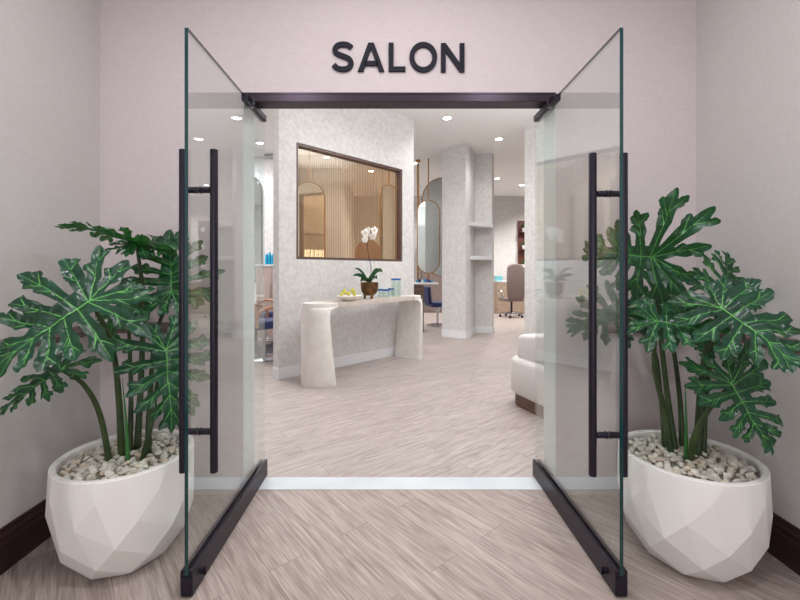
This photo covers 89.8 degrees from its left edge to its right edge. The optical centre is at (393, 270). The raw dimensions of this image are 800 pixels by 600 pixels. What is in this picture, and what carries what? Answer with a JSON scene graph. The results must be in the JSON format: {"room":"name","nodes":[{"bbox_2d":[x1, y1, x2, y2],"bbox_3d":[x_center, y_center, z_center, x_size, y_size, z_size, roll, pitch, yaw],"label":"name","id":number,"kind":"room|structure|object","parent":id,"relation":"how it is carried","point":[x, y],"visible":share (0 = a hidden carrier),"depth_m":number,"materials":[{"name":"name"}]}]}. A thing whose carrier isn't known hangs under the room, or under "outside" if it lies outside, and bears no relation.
{"room":"entrance hallway","nodes":[
{"label":"entrance hallway","id":0,"kind":"room"},
{"bbox_2d":[0,0,99,527],"bbox_3d":[-1.817,-0.295,-0.110,0.150,3.250,4.981,0,0,0],"label":"wall","id":1,"kind":"structure","parent":0,"point":[50,49],"depth_m":2.00,"materials":[{"name":"grey paint"}]},
{"bbox_2d":[0,499,50,575],"bbox_3d":[-1.729,1.235,-0.110,0.026,0.190,4.981,0,0,0],"label":"baseboard","id":2,"kind":"structure","parent":1,"relation":"attached to","point":[29,530],"depth_m":1.86,"materials":[{"name":"black wood"}]},
{"bbox_2d":[0,322,100,346],"bbox_3d":[-1.725,0.336,-0.110,0.034,0.064,4.981,0,0,0],"label":"trim","id":3,"kind":"structure","parent":1,"relation":"attached to","point":[77,329],"depth_m":2.16,"materials":[{"name":"grey paint"}]},
{"bbox_2d":[45,429,193,579],"bbox_3d":[-1.262,1.093,1.900,0.586,0.473,0.586,0,0,0],"label":"pot","id":4,"kind":"object","parent":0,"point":[111,527],"depth_m":1.68,"materials":[{"name":"white ceramic"}]},
{"bbox_2d":[264,154,272,263],"bbox_3d":[-2.530,-0.585,8.725,0.460,3.830,0.350,0,0,0],"label":"wall","id":5,"kind":"structure","parent":0,"point":[268,162],"depth_m":8.55,"materials":[{"name":"paint"}]},
{"bbox_2d":[254,156,272,157],"bbox_3d":[-4.150,-2.415,8.520,3.700,0.030,0.040,0,0,0],"label":"trim","id":6,"kind":"structure","parent":5,"relation":"attached to","point":[254,156],"depth_m":8.50,"materials":[{"name":"silver metal"}]},
{"bbox_2d":[254,158,353,303],"bbox_3d":[-2.891,-0.585,10.212,6.653,3.830,2.756,0,0,-42],"label":"wall","id":7,"kind":"structure","parent":0,"point":[258,162],"depth_m":9.80,"materials":[{"name":"white paint"}]},
{"bbox_2d":[254,177,262,282],"bbox_3d":[-3.310,-0.915,8.884,0.815,2.485,0.028,0,0,0],"label":"mirror","id":8,"kind":"object","parent":7,"relation":"attached to","point":[258,193],"visible":0.13,"depth_m":8.88,"materials":[{"name":"white mirror"}]},
{"bbox_2d":[273,109,413,379],"bbox_3d":[-0.576,-0.585,5.823,0.154,3.830,2.460,0,0,45],"label":"wall","id":9,"kind":"structure","parent":0,"point":[380,136],"depth_m":5.55,"materials":[{"name":"paint"}]},
{"bbox_2d":[272,367,278,379],"bbox_3d":[-1.450,1.262,4.949,0.154,0.135,0.014,0,0,45],"label":"baseboard","id":10,"kind":"structure","parent":9,"relation":"attached to","point":[275,371],"depth_m":4.94,"materials":[{"name":"white paint"}]},
{"bbox_2d":[296,142,401,261],"bbox_3d":[-0.591,-0.892,5.818,0.116,1.485,1.947,0,0,45],"label":"window","id":11,"kind":"structure","parent":9,"relation":"in","point":[298,145],"depth_m":5.94,"materials":[{"name":"brown wood"}]},
{"bbox_2d":[308,150,396,258],"bbox_3d":[-0.605,-0.892,5.832,1.866,1.415,0.008,0,0,-45],"label":"curtain","id":12,"kind":"object","parent":11,"relation":"hanging from","point":[308,150],"visible":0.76,"depth_m":5.80,"materials":[{"name":"beige fabric"}]},
{"bbox_2d":[361,282,377,295],"bbox_3d":[-0.323,0.241,5.421,0.240,0.177,0.240,0,0,0],"label":"plant pot","id":13,"kind":"object","parent":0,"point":[367,288],"depth_m":5.33,"materials":[{"name":"brown metal"}]},
{"bbox_2d":[100,0,695,494],"bbox_3d":[0.028,-0.585,2.470,3.839,3.830,0.179,0,0,0],"label":"wall","id":14,"kind":"structure","parent":0,"point":[261,45],"depth_m":2.38,"materials":[{"name":"paint"}]},
{"bbox_2d":[106,322,169,332],"bbox_3d":[-1.449,0.336,2.364,0.518,0.064,0.034,0,0,0],"label":"trim","id":15,"kind":"structure","parent":14,"relation":"attached to","point":[164,325],"depth_m":2.36,"materials":[{"name":"grey paint"}]},
{"bbox_2d":[179,28,266,595],"bbox_3d":[-0.843,0.160,2.117,0.167,2.329,0.976,0,0,0],"label":"door","id":16,"kind":"structure","parent":14,"relation":"in","point":[194,570],"depth_m":1.72,"materials":[{"name":"clear glass"}]},
{"bbox_2d":[243,103,253,481],"bbox_3d":[-0.891,0.135,2.473,0.005,2.383,0.182,0,0,0],"label":"trim","id":17,"kind":"structure","parent":14,"relation":"attached to","point":[248,116],"depth_m":2.44,"materials":[{"name":"white paint"}]},
{"bbox_2d":[332,41,353,72],"bbox_3d":[-0.300,-1.267,2.376,0.129,0.178,0.018,0,0,0],"label":"sign letter","id":18,"kind":"object","parent":14,"relation":"attached to","point":[342,44],"visible":1,"depth_m":2.37,"materials":[{"name":"black metal"}]},
{"bbox_2d":[358,42,383,71],"bbox_3d":[-0.132,-1.265,2.376,0.157,0.169,0.018,0,0,0],"label":"sign letter","id":19,"kind":"object","parent":14,"relation":"attached to","point":[377,63],"visible":1,"depth_m":2.37,"materials":[{"name":"black metal"}]},
{"bbox_2d":[389,42,404,71],"bbox_3d":[0.021,-1.265,2.376,0.100,0.169,0.018,0,0,0],"label":"sign letter","id":20,"kind":"object","parent":14,"relation":"attached to","point":[392,68],"visible":1,"depth_m":2.37,"materials":[{"name":"black metal"}]},
{"bbox_2d":[243,92,555,108],"bbox_3d":[0.036,-1.034,2.436,1.858,0.053,0.111,0,0,0],"label":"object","id":21,"kind":"structure","parent":14,"relation":"attached to","point":[264,100],"depth_m":2.38,"materials":[{"name":"grey metal"}]},
{"bbox_2d":[258,477,542,489],"bbox_3d":[0.036,1.378,2.507,1.858,0.104,0.145,0,0,0],"label":"trim","id":22,"kind":"structure","parent":14,"relation":"attached to","point":[269,483],"depth_m":2.50,"materials":[{"name":"stone"}]},
{"bbox_2d":[409,42,436,72],"bbox_3d":[0.177,-1.265,2.376,0.164,0.178,0.018,0,0,0],"label":"sign letter","id":23,"kind":"object","parent":14,"relation":"attached to","point":[419,45],"visible":1,"depth_m":2.37,"materials":[{"name":"black metal"}]},
{"bbox_2d":[441,43,464,72],"bbox_3d":[0.351,-1.262,2.376,0.139,0.170,0.018,0,0,0],"label":"sign letter","id":24,"kind":"object","parent":14,"relation":"attached to","point":[460,66],"visible":1,"depth_m":2.37,"materials":[{"name":"black metal"}]},
{"bbox_2d":[544,105,555,478],"bbox_3d":[0.964,0.135,2.473,0.005,2.383,0.182,0,0,0],"label":"trim","id":25,"kind":"structure","parent":14,"relation":"attached to","point":[550,118],"depth_m":2.45,"materials":[{"name":"white paint"}]},
{"bbox_2d":[533,28,627,595],"bbox_3d":[0.929,0.160,2.117,0.167,2.329,0.976,0,0,0],"label":"door","id":26,"kind":"structure","parent":14,"relation":"in","point":[613,571],"depth_m":1.72,"materials":[{"name":"clear glass"}]},
{"bbox_2d":[608,322,689,332],"bbox_3d":[1.512,0.336,2.364,0.503,0.064,0.034,0,0,0],"label":"trim","id":27,"kind":"structure","parent":14,"relation":"attached to","point":[611,326],"depth_m":2.36,"materials":[{"name":"grey paint"}]},
{"bbox_2d":[254,313,543,476],"bbox_3d":[0.500,1.380,8.055,13.400,0.100,10.990,0,0,0],"label":"floor","id":28,"kind":"structure","parent":0,"point":[453,411],"depth_m":3.62,"materials":[{"name":"beige wood"}]},
{"bbox_2d":[254,341,272,354],"bbox_3d":[-2.850,1.325,6.800,1.800,0.009,1.600,0,0,0],"label":"floor mat","id":29,"kind":"object","parent":28,"relation":"on","point":[269,348],"visible":0.02,"depth_m":6.75,"materials":[{"name":"black rubber"}]},
{"bbox_2d":[254,304,272,361],"bbox_3d":[-2.004,0.741,6.066,0.860,1.157,0.644,0,0,-44],"label":"chair","id":30,"kind":"object","parent":29,"relation":"on","point":[262,324],"visible":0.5,"depth_m":5.94,"materials":[{"name":"blue leather"}]},
{"bbox_2d":[254,299,272,345],"bbox_3d":[-2.443,0.911,7.277,0.834,0.838,0.644,0,0,21],"label":"chair","id":31,"kind":"object","parent":29,"relation":"on","point":[256,310],"visible":0.33,"depth_m":7.27,"materials":[{"name":"blue leather"}]},
{"bbox_2d":[255,264,272,337],"bbox_3d":[-2.410,0.600,8.210,0.660,1.460,0.580,0,0,0],"label":"countertop","id":32,"kind":"structure","parent":28,"relation":"on","point":[264,272],"depth_m":7.93,"materials":[{"name":"beige laminate"}]},
{"bbox_2d":[255,264,272,265],"bbox_3d":[-2.410,-0.110,8.215,0.660,0.040,0.570,0,0,0],"label":"countertop","id":33,"kind":"structure","parent":32,"relation":"on","point":[255,264],"depth_m":7.93,"materials":[{"name":"white paint"}]},
{"bbox_2d":[268,250,270,263],"bbox_3d":[-2.494,-0.281,8.080,0.060,0.302,0.060,0,0,0],"label":"bottle","id":34,"kind":"object","parent":32,"relation":"on","point":[269,253],"visible":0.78,"depth_m":8.05,"materials":[{"name":"teal plastic"}]},
{"bbox_2d":[301,295,422,387],"bbox_3d":[-0.323,0.853,5.453,0.474,0.955,2.205,0,0,39],"label":"console table","id":35,"kind":"object","parent":28,"relation":"on","point":[317,359],"visible":1,"depth_m":4.63,"materials":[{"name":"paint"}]},
{"bbox_2d":[336,295,361,300],"bbox_3d":[-0.556,0.341,5.023,0.256,0.069,0.384,0,0,39],"label":"dish","id":36,"kind":"object","parent":35,"relation":"on","point":[344,297],"visible":0.94,"depth_m":4.93,"materials":[{"name":"beige ceramic"}]},
{"bbox_2d":[353,226,382,298],"bbox_3d":[-0.338,-0.112,5.414,0.392,0.975,0.262,0,0,0],"label":"potted orchid","id":37,"kind":"object","parent":35,"relation":"on","point":[368,288],"visible":1,"depth_m":5.36,"materials":[{"name":"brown plant"}]},
{"bbox_2d":[355,240,380,258],"bbox_3d":[-0.552,0.370,7.829,0.500,1.920,0.560,0,0,-17],"label":"lounge chair","id":38,"kind":"object","parent":28,"relation":"on","point":[368,240],"visible":0.09,"depth_m":7.57,"materials":[{"name":"brown wood"}]},
{"bbox_2d":[414,282,438,331],"bbox_3d":[0.620,0.790,8.935,0.720,1.080,0.530,0,0,0],"label":"table","id":39,"kind":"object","parent":28,"relation":"on","point":[418,286],"depth_m":8.69,"materials":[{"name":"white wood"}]},
{"bbox_2d":[416,159,419,281],"bbox_3d":[0.554,-1.125,9.030,0.110,2.750,0.110,0,0,0],"label":"brass pole","id":40,"kind":"object","parent":39,"relation":"on","point":[417,160],"visible":0.59,"depth_m":9.01,"materials":[{"name":"brown metal"}]},
{"bbox_2d":[414,282,438,283],"bbox_3d":[0.620,0.270,8.940,0.720,0.040,0.520,0,0,0],"label":"countertop","id":41,"kind":"structure","parent":39,"relation":"on","point":[414,282],"depth_m":8.68,"materials":[{"name":"white paint"}]},
{"bbox_2d":[417,158,439,279],"bbox_3d":[0.779,-1.125,8.900,0.525,2.750,0.120,0,0,-9],"label":"mirror","id":42,"kind":"object","parent":39,"relation":"on","point":[428,211],"visible":0.87,"depth_m":8.89,"materials":[{"name":"white mirror"}]},
{"bbox_2d":[418,201,438,272],"bbox_3d":[0.779,-0.760,8.900,0.490,1.600,0.016,0,0,-9],"label":"mirror glass","id":43,"kind":"object","parent":42,"relation":"attached to","point":[428,211],"depth_m":8.89,"materials":[{"name":"white"}]},
{"bbox_2d":[420,270,441,312],"bbox_3d":[1.600,0.155,13.060,1.440,2.350,0.580,0,0,0],"label":"tall cabinet","id":44,"kind":"object","parent":28,"relation":"on","point":[436,289],"visible":0.1,"depth_m":12.79,"materials":[{"name":"beige wood"}]},
{"bbox_2d":[424,286,441,326],"bbox_3d":[1.137,0.851,9.868,0.844,0.958,0.540,0,0,-19],"label":"chair","id":45,"kind":"object","parent":28,"relation":"on","point":[428,301],"visible":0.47,"depth_m":9.63,"materials":[{"name":"blue leather"}]},
{"bbox_2d":[494,281,524,313],"bbox_3d":[4.100,0.820,12.685,1.840,1.020,0.630,0,0,0],"label":"reception desk","id":46,"kind":"object","parent":28,"relation":"on","point":[499,306],"visible":0.2,"depth_m":12.38,"materials":[{"name":"brown wood"}]},
{"bbox_2d":[494,276,502,280],"bbox_3d":[3.289,0.230,12.550,0.220,0.160,0.160,0,0,0],"label":"tissue box","id":47,"kind":"object","parent":46,"relation":"on","point":[496,278],"visible":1,"depth_m":12.47,"materials":[{"name":"teal"}]},
{"bbox_2d":[497,264,524,317],"bbox_3d":[3.412,0.565,11.617,0.772,1.530,0.676,0,0,-14],"label":"office chair","id":48,"kind":"object","parent":28,"relation":"on","point":[515,272],"visible":0.99,"depth_m":11.32,"materials":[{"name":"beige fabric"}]},
{"bbox_2d":[511,333,543,418],"bbox_3d":[1.773,0.904,3.714,0.950,0.851,1.150,0,0,-19],"label":"sofa","id":49,"kind":"object","parent":28,"relation":"on","point":[527,367],"visible":0.27,"depth_m":3.77,"materials":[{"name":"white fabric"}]},
{"bbox_2d":[254,109,543,195],"bbox_3d":[0.500,-2.550,8.055,13.400,0.100,10.990,0,0,0],"label":"ceiling","id":50,"kind":"structure","parent":0,"point":[477,128],"depth_m":7.74,"materials":[{"name":"white paint"}]},
{"bbox_2d":[298,151,324,256],"bbox_3d":[-1.452,-1.051,6.900,0.555,2.898,0.029,0,0,-11],"label":"mirror","id":51,"kind":"object","parent":50,"relation":"hanging from","point":[302,187],"visible":0.3,"depth_m":6.89,"materials":[{"name":"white mirror"}]},
{"bbox_2d":[298,183,323,256],"bbox_3d":[-1.452,-0.570,6.900,0.520,1.900,0.016,0,0,-11],"label":"mirror glass","id":52,"kind":"object","parent":51,"relation":"attached to","point":[302,187],"depth_m":6.89,"materials":[{"name":"white"}]},
{"bbox_2d":[380,171,394,258],"bbox_3d":[-0.091,-1.151,8.300,0.495,2.698,0.029,0,0,-40],"label":"mirror","id":53,"kind":"object","parent":50,"relation":"hanging from","point":[387,185],"visible":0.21,"depth_m":8.26,"materials":[{"name":"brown mirror"}]},
{"bbox_2d":[422,177,441,276],"bbox_3d":[1.211,-1.176,9.600,1.135,2.648,0.028,0,0,-17],"label":"mirror","id":54,"kind":"object","parent":50,"relation":"hanging from","point":[435,186],"visible":0.25,"depth_m":9.54,"materials":[{"name":"white mirror"}]},
{"bbox_2d":[442,116,451,119],"bbox_3d":[0.876,-2.496,6.552,0.170,0.008,0.170,0,0,0],"label":"recessed light","id":55,"kind":"object","parent":50,"relation":"in","point":[444,117],"visible":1,"depth_m":6.56,"materials":[{"name":"white paint"}]},
{"bbox_2d":[0,490,799,599],"bbox_3d":[0.028,1.380,-0.150,3.839,0.100,5.200,0,0,0],"label":"floor","id":56,"kind":"structure","parent":0,"point":[286,544],"depth_m":1.85,"materials":[{"name":"beige wood"}]},
{"bbox_2d":[0,221,225,579],"bbox_3d":[-1.258,0.548,1.840,0.647,1.564,0.852,0,0,6],"label":"philodendron","id":57,"kind":"object","parent":56,"relation":"on","point":[111,527],"visible":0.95,"depth_m":1.70,"materials":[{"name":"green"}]},
{"bbox_2d":[59,470,68,476],"bbox_3d":[-1.425,0.878,1.739,0.042,0.027,0.023,0,0,-4],"label":"pebble","id":58,"kind":"object","parent":57,"relation":"on","point":[63,472],"visible":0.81,"depth_m":1.73,"materials":[{"name":"stone"}]},
{"bbox_2d":[65,459,72,466],"bbox_3d":[-1.481,0.877,1.831,0.033,0.030,0.037,0,0,38],"label":"pebble","id":59,"kind":"object","parent":57,"relation":"on","point":[67,463],"visible":0.8,"depth_m":1.82,"materials":[{"name":"grey stone"}]},
{"bbox_2d":[69,463,77,469],"bbox_3d":[-1.437,0.881,1.802,0.030,0.028,0.032,0,0,-22],"label":"pebble","id":60,"kind":"object","parent":57,"relation":"on","point":[74,466],"visible":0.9,"depth_m":1.80,"materials":[{"name":"grey stone"}]},
{"bbox_2d":[73,477,84,480],"bbox_3d":[-1.322,0.880,1.684,0.037,0.035,0.034,0,0,-2],"label":"pebble","id":61,"kind":"object","parent":57,"relation":"on","point":[75,478],"visible":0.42,"depth_m":1.68,"materials":[{"name":"beige stone"}]},
{"bbox_2d":[79,462,88,467],"bbox_3d":[-1.391,0.877,1.800,0.036,0.030,0.037,0,0,-6],"label":"pebble","id":62,"kind":"object","parent":57,"relation":"on","point":[81,465],"visible":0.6,"depth_m":1.80,"materials":[{"name":"stone"}]},
{"bbox_2d":[86,474,95,480],"bbox_3d":[-1.288,0.880,1.711,0.035,0.032,0.033,0,0,-30],"label":"pebble","id":63,"kind":"object","parent":57,"relation":"on","point":[90,477],"visible":0.87,"depth_m":1.70,"materials":[{"name":"beige stone"}]},
{"bbox_2d":[87,468,97,474],"bbox_3d":[-1.299,0.873,1.738,0.039,0.036,0.037,0,0,18],"label":"pebble","id":64,"kind":"object","parent":57,"relation":"on","point":[94,471],"visible":0.87,"depth_m":1.73,"materials":[{"name":"beige stone"}]},
{"bbox_2d":[104,471,114,476],"bbox_3d":[-1.214,0.872,1.723,0.040,0.032,0.030,0,0,-7],"label":"pebble","id":65,"kind":"object","parent":57,"relation":"on","point":[107,473],"visible":0.62,"depth_m":1.71,"materials":[{"name":"beige stone"}]},
{"bbox_2d":[108,462,116,468],"bbox_3d":[-1.262,0.874,1.797,0.034,0.037,0.046,0,0,17],"label":"pebble","id":66,"kind":"object","parent":57,"relation":"on","point":[110,464],"visible":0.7,"depth_m":1.79,"materials":[{"name":"grey stone"}]},
{"bbox_2d":[108,474,118,478],"bbox_3d":[-1.185,0.875,1.699,0.046,0.027,0.028,0,0,6],"label":"pebble","id":67,"kind":"object","parent":57,"relation":"on","point":[112,475],"visible":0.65,"depth_m":1.70,"materials":[{"name":"beige stone"}]},
{"bbox_2d":[116,456,124,465],"bbox_3d":[-1.248,0.868,1.831,0.036,0.036,0.032,0,0,35],"label":"pebble","id":68,"kind":"object","parent":57,"relation":"on","point":[120,461],"visible":0.93,"depth_m":1.82,"materials":[{"name":"grey stone"}]},
{"bbox_2d":[116,466,124,473],"bbox_3d":[-1.205,0.878,1.773,0.037,0.034,0.035,0,0,-39],"label":"pebble","id":69,"kind":"object","parent":57,"relation":"on","point":[119,468],"visible":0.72,"depth_m":1.76,"materials":[{"name":"beige stone"}]},
{"bbox_2d":[122,467,129,474],"bbox_3d":[-1.165,0.877,1.755,0.037,0.031,0.036,0,0,-31],"label":"pebble","id":70,"kind":"object","parent":57,"relation":"on","point":[125,470],"visible":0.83,"depth_m":1.74,"materials":[{"name":"beige stone"}]},
{"bbox_2d":[121,460,131,466],"bbox_3d":[-1.205,0.870,1.808,0.019,0.022,0.042,0,0,29],"label":"pebble","id":71,"kind":"object","parent":57,"relation":"on","point":[127,462],"visible":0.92,"depth_m":1.81,"materials":[{"name":"stone"}]},
{"bbox_2d":[133,453,140,458],"bbox_3d":[-1.200,0.874,1.892,0.053,0.029,0.029,0,0,-20],"label":"pebble","id":72,"kind":"object","parent":57,"relation":"on","point":[137,455],"visible":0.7,"depth_m":1.89,"materials":[{"name":"stone"}]},
{"bbox_2d":[138,463,147,469],"bbox_3d":[-1.122,0.878,1.796,0.040,0.028,0.032,0,0,-39],"label":"pebble","id":73,"kind":"object","parent":57,"relation":"on","point":[145,466],"visible":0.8,"depth_m":1.79,"materials":[{"name":"beige stone"}]},
{"bbox_2d":[152,446,159,453],"bbox_3d":[-1.157,0.874,1.960,0.036,0.030,0.033,0,0,-22],"label":"pebble","id":74,"kind":"object","parent":57,"relation":"on","point":[155,448],"visible":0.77,"depth_m":1.95,"materials":[{"name":"grey stone"}]},
{"bbox_2d":[154,450,162,455],"bbox_3d":[-1.119,0.868,1.906,0.042,0.027,0.027,0,0,21],"label":"pebble","id":75,"kind":"object","parent":57,"relation":"on","point":[158,452],"visible":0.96,"depth_m":1.90,"materials":[{"name":"beige stone"}]},
{"bbox_2d":[160,452,168,458],"bbox_3d":[-1.085,0.875,1.891,0.043,0.040,0.035,0,0,5],"label":"pebble","id":76,"kind":"object","parent":57,"relation":"on","point":[165,454],"visible":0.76,"depth_m":1.88,"materials":[{"name":"grey stone"}]},
{"bbox_2d":[565,187,799,582],"bbox_3d":[1.358,0.482,1.849,0.833,1.696,0.824,0,0,0],"label":"philodendron","id":77,"kind":"object","parent":56,"relation":"on","point":[711,530],"visible":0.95,"depth_m":1.71,"materials":[{"name":"green plant"}]},
{"bbox_2d":[637,446,644,451],"bbox_3d":[1.218,0.881,1.971,0.033,0.038,0.039,0,0,38],"label":"pebble","id":78,"kind":"object","parent":77,"relation":"on","point":[640,449],"visible":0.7,"depth_m":1.96,"materials":[{"name":"grey stone"}]},
{"bbox_2d":[647,437,654,443],"bbox_3d":[1.335,0.876,2.071,0.038,0.033,0.037,0,0,-13],"label":"pebble","id":79,"kind":"object","parent":77,"relation":"on","point":[650,440],"visible":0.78,"depth_m":2.07,"materials":[{"name":"grey stone"}]},
{"bbox_2d":[647,455,655,462],"bbox_3d":[1.197,0.872,1.854,0.024,0.030,0.046,0,0,-10],"label":"pebble","id":80,"kind":"object","parent":77,"relation":"on","point":[651,459],"visible":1,"depth_m":1.85,"materials":[{"name":"stone"}]},
{"bbox_2d":[650,433,657,439],"bbox_3d":[1.378,0.876,2.121,0.038,0.035,0.043,0,0,8],"label":"pebble","id":81,"kind":"object","parent":77,"relation":"on","point":[652,435],"visible":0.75,"depth_m":2.11,"materials":[{"name":"beige stone"}]},
{"bbox_2d":[654,448,662,455],"bbox_3d":[1.274,0.874,1.933,0.035,0.034,0.038,0,0,-36],"label":"pebble","id":82,"kind":"object","parent":77,"relation":"on","point":[660,453],"visible":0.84,"depth_m":1.92,"materials":[{"name":"stone"}]},
{"bbox_2d":[655,456,665,462],"bbox_3d":[1.226,0.875,1.853,0.052,0.033,0.027,0,0,10],"label":"pebble","id":83,"kind":"object","parent":77,"relation":"on","point":[658,459],"visible":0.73,"depth_m":1.85,"materials":[{"name":"stone"}]},
{"bbox_2d":[675,456,682,461],"bbox_3d":[1.321,0.877,1.861,0.040,0.035,0.035,0,0,-4],"label":"pebble","id":84,"kind":"object","parent":77,"relation":"on","point":[679,458],"visible":0.75,"depth_m":1.85,"materials":[{"name":"grey stone"}]},
{"bbox_2d":[676,461,684,467],"bbox_3d":[1.296,0.873,1.811,0.033,0.026,0.034,0,0,-38],"label":"pebble","id":85,"kind":"object","parent":77,"relation":"on","point":[680,464],"visible":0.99,"depth_m":1.80,"materials":[{"name":"grey stone"}]},
{"bbox_2d":[679,469,686,474],"bbox_3d":[1.264,0.879,1.750,0.030,0.025,0.032,0,0,-30],"label":"pebble","id":86,"kind":"object","parent":77,"relation":"on","point":[682,471],"visible":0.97,"depth_m":1.74,"materials":[{"name":"grey stone"}]},
{"bbox_2d":[682,465,692,471],"bbox_3d":[1.292,0.873,1.765,0.047,0.031,0.025,0,0,5],"label":"pebble","id":87,"kind":"object","parent":77,"relation":"on","point":[687,468],"visible":0.78,"depth_m":1.76,"materials":[{"name":"stone"}]},
{"bbox_2d":[691,469,700,477],"bbox_3d":[1.304,0.875,1.730,0.036,0.032,0.037,0,0,-1],"label":"pebble","id":88,"kind":"object","parent":77,"relation":"on","point":[696,473],"visible":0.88,"depth_m":1.72,"materials":[{"name":"beige stone"}]},
{"bbox_2d":[697,463,705,469],"bbox_3d":[1.373,0.874,1.792,0.028,0.033,0.054,0,0,8],"label":"pebble","id":89,"kind":"object","parent":77,"relation":"on","point":[703,466],"visible":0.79,"depth_m":1.77,"materials":[{"name":"stone"}]},
{"bbox_2d":[700,470,709,475],"bbox_3d":[1.349,0.879,1.738,0.036,0.031,0.039,0,0,16],"label":"pebble","id":90,"kind":"object","parent":77,"relation":"on","point":[704,472],"visible":0.62,"depth_m":1.73,"materials":[{"name":"grey stone"}]},
{"bbox_2d":[704,458,713,464],"bbox_3d":[1.448,0.875,1.837,0.034,0.030,0.039,0,0,15],"label":"pebble","id":91,"kind":"object","parent":77,"relation":"on","point":[710,460],"visible":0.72,"depth_m":1.83,"materials":[{"name":"beige stone"}]},
{"bbox_2d":[714,467,723,475],"bbox_3d":[1.418,0.872,1.750,0.038,0.030,0.034,0,0,-10],"label":"pebble","id":92,"kind":"object","parent":77,"relation":"on","point":[719,471],"visible":0.86,"depth_m":1.74,"materials":[{"name":"beige stone"}]},
{"bbox_2d":[720,461,728,467],"bbox_3d":[1.491,0.874,1.806,0.032,0.029,0.033,0,0,32],"label":"pebble","id":93,"kind":"object","parent":77,"relation":"on","point":[724,464],"visible":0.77,"depth_m":1.80,"materials":[{"name":"grey stone"}]},
{"bbox_2d":[723,472,730,481],"bbox_3d":[1.419,0.876,1.705,0.030,0.038,0.031,0,0,35],"label":"pebble","id":94,"kind":"object","parent":77,"relation":"on","point":[725,475],"visible":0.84,"depth_m":1.70,"materials":[{"name":"beige stone"}]},
{"bbox_2d":[727,468,733,476],"bbox_3d":[1.459,0.877,1.740,0.025,0.028,0.051,0,0,27],"label":"pebble","id":95,"kind":"object","parent":77,"relation":"on","point":[730,471],"visible":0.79,"depth_m":1.73,"materials":[{"name":"stone"}]},
{"bbox_2d":[727,458,738,462],"bbox_3d":[1.558,0.877,1.839,0.038,0.033,0.042,0,0,-24],"label":"pebble","id":96,"kind":"object","parent":77,"relation":"on","point":[728,459],"visible":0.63,"depth_m":1.84,"materials":[{"name":"beige stone"}]},
{"bbox_2d":[732,479,743,482],"bbox_3d":[1.428,0.875,1.661,0.036,0.036,0.026,0,0,0],"label":"pebble","id":97,"kind":"object","parent":77,"relation":"on","point":[734,480],"visible":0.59,"depth_m":1.66,"materials":[{"name":"beige stone"}]},
{"bbox_2d":[739,466,752,471],"bbox_3d":[1.561,0.875,1.776,0.037,0.029,0.037,0,0,-18],"label":"pebble","id":98,"kind":"object","parent":77,"relation":"on","point":[748,469],"visible":0.75,"depth_m":1.76,"materials":[{"name":"grey stone"}]},
{"bbox_2d":[745,471,754,477],"bbox_3d":[1.540,0.883,1.731,0.035,0.030,0.034,0,0,-32],"label":"pebble","id":99,"kind":"object","parent":77,"relation":"on","point":[750,474],"visible":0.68,"depth_m":1.73,"materials":[{"name":"beige stone"}]},
{"bbox_2d":[355,196,524,281],"bbox_3d":[2.875,-0.585,13.475,8.650,3.830,0.150,0,0,0],"label":"wall","id":100,"kind":"structure","parent":0,"point":[508,210],"depth_m":13.40,"materials":[{"name":"paint"}]},
{"bbox_2d":[518,221,524,269],"bbox_3d":[4.480,-0.770,13.285,0.660,1.800,0.190,0,0,0],"label":"shelving unit","id":101,"kind":"object","parent":100,"relation":"attached to","point":[521,235],"visible":0.3,"depth_m":13.34,"materials":[{"name":"red wood"}]},
{"bbox_2d":[442,143,493,330],"bbox_3d":[1.673,-0.585,8.547,0.740,3.830,1.434,0,0,33],"label":"wall pillar","id":102,"kind":"structure","parent":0,"point":[467,177],"depth_m":8.11,"materials":[{"name":"paint"}]},
{"bbox_2d":[442,326,494,338],"bbox_3d":[1.658,1.255,8.277,1.285,0.150,0.496,0,0,-31],"label":"baseboard","id":103,"kind":"structure","parent":102,"relation":"attached to","point":[476,329],"depth_m":8.11,"materials":[{"name":"white paint"}]},
{"bbox_2d":[470,222,492,228],"bbox_3d":[1.825,-0.948,8.253,0.384,0.075,0.684,0,0,21],"label":"niche shelf","id":104,"kind":"object","parent":102,"relation":"attached to","point":[476,225],"visible":1,"depth_m":8.21,"materials":[{"name":"white paint"}]},
{"bbox_2d":[470,256,492,259],"bbox_3d":[1.825,-0.268,8.253,0.384,0.075,0.684,0,0,21],"label":"niche shelf","id":105,"kind":"object","parent":102,"relation":"attached to","point":[471,257],"visible":1,"depth_m":8.18,"materials":[{"name":"white paint"}]},
{"bbox_2d":[525,124,543,333],"bbox_3d":[2.986,-0.585,6.682,1.500,3.830,0.300,0,0,36],"label":"wall","id":106,"kind":"structure","parent":0,"point":[534,135],"depth_m":6.90,"materials":[{"name":"paint"}]},
{"bbox_2d":[617,430,772,582],"bbox_3d":[1.383,1.093,1.885,0.581,0.473,0.581,0,0,0],"label":"pot","id":107,"kind":"object","parent":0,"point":[711,530],"depth_m":1.66,"materials":[{"name":"white ceramic"}]},
{"bbox_2d":[696,0,799,528],"bbox_3d":[1.872,-0.295,-0.110,0.150,3.250,4.981,0,0,0],"label":"wall","id":108,"kind":"structure","parent":0,"point":[748,51],"depth_m":1.99,"materials":[{"name":"grey paint"}]},
{"bbox_2d":[720,328,799,354],"bbox_3d":[1.780,0.336,-0.110,0.034,0.064,4.981,0,0,0],"label":"trim","id":109,"kind":"structure","parent":108,"relation":"attached to","point":[748,337],"depth_m":1.98,"materials":[{"name":"grey paint"}]},
{"bbox_2d":[767,512,799,575],"bbox_3d":[1.784,1.235,-0.110,0.026,0.190,4.981,0,0,0],"label":"baseboard","id":110,"kind":"structure","parent":108,"relation":"attached to","point":[784,545],"depth_m":1.82,"materials":[{"name":"black wood"}]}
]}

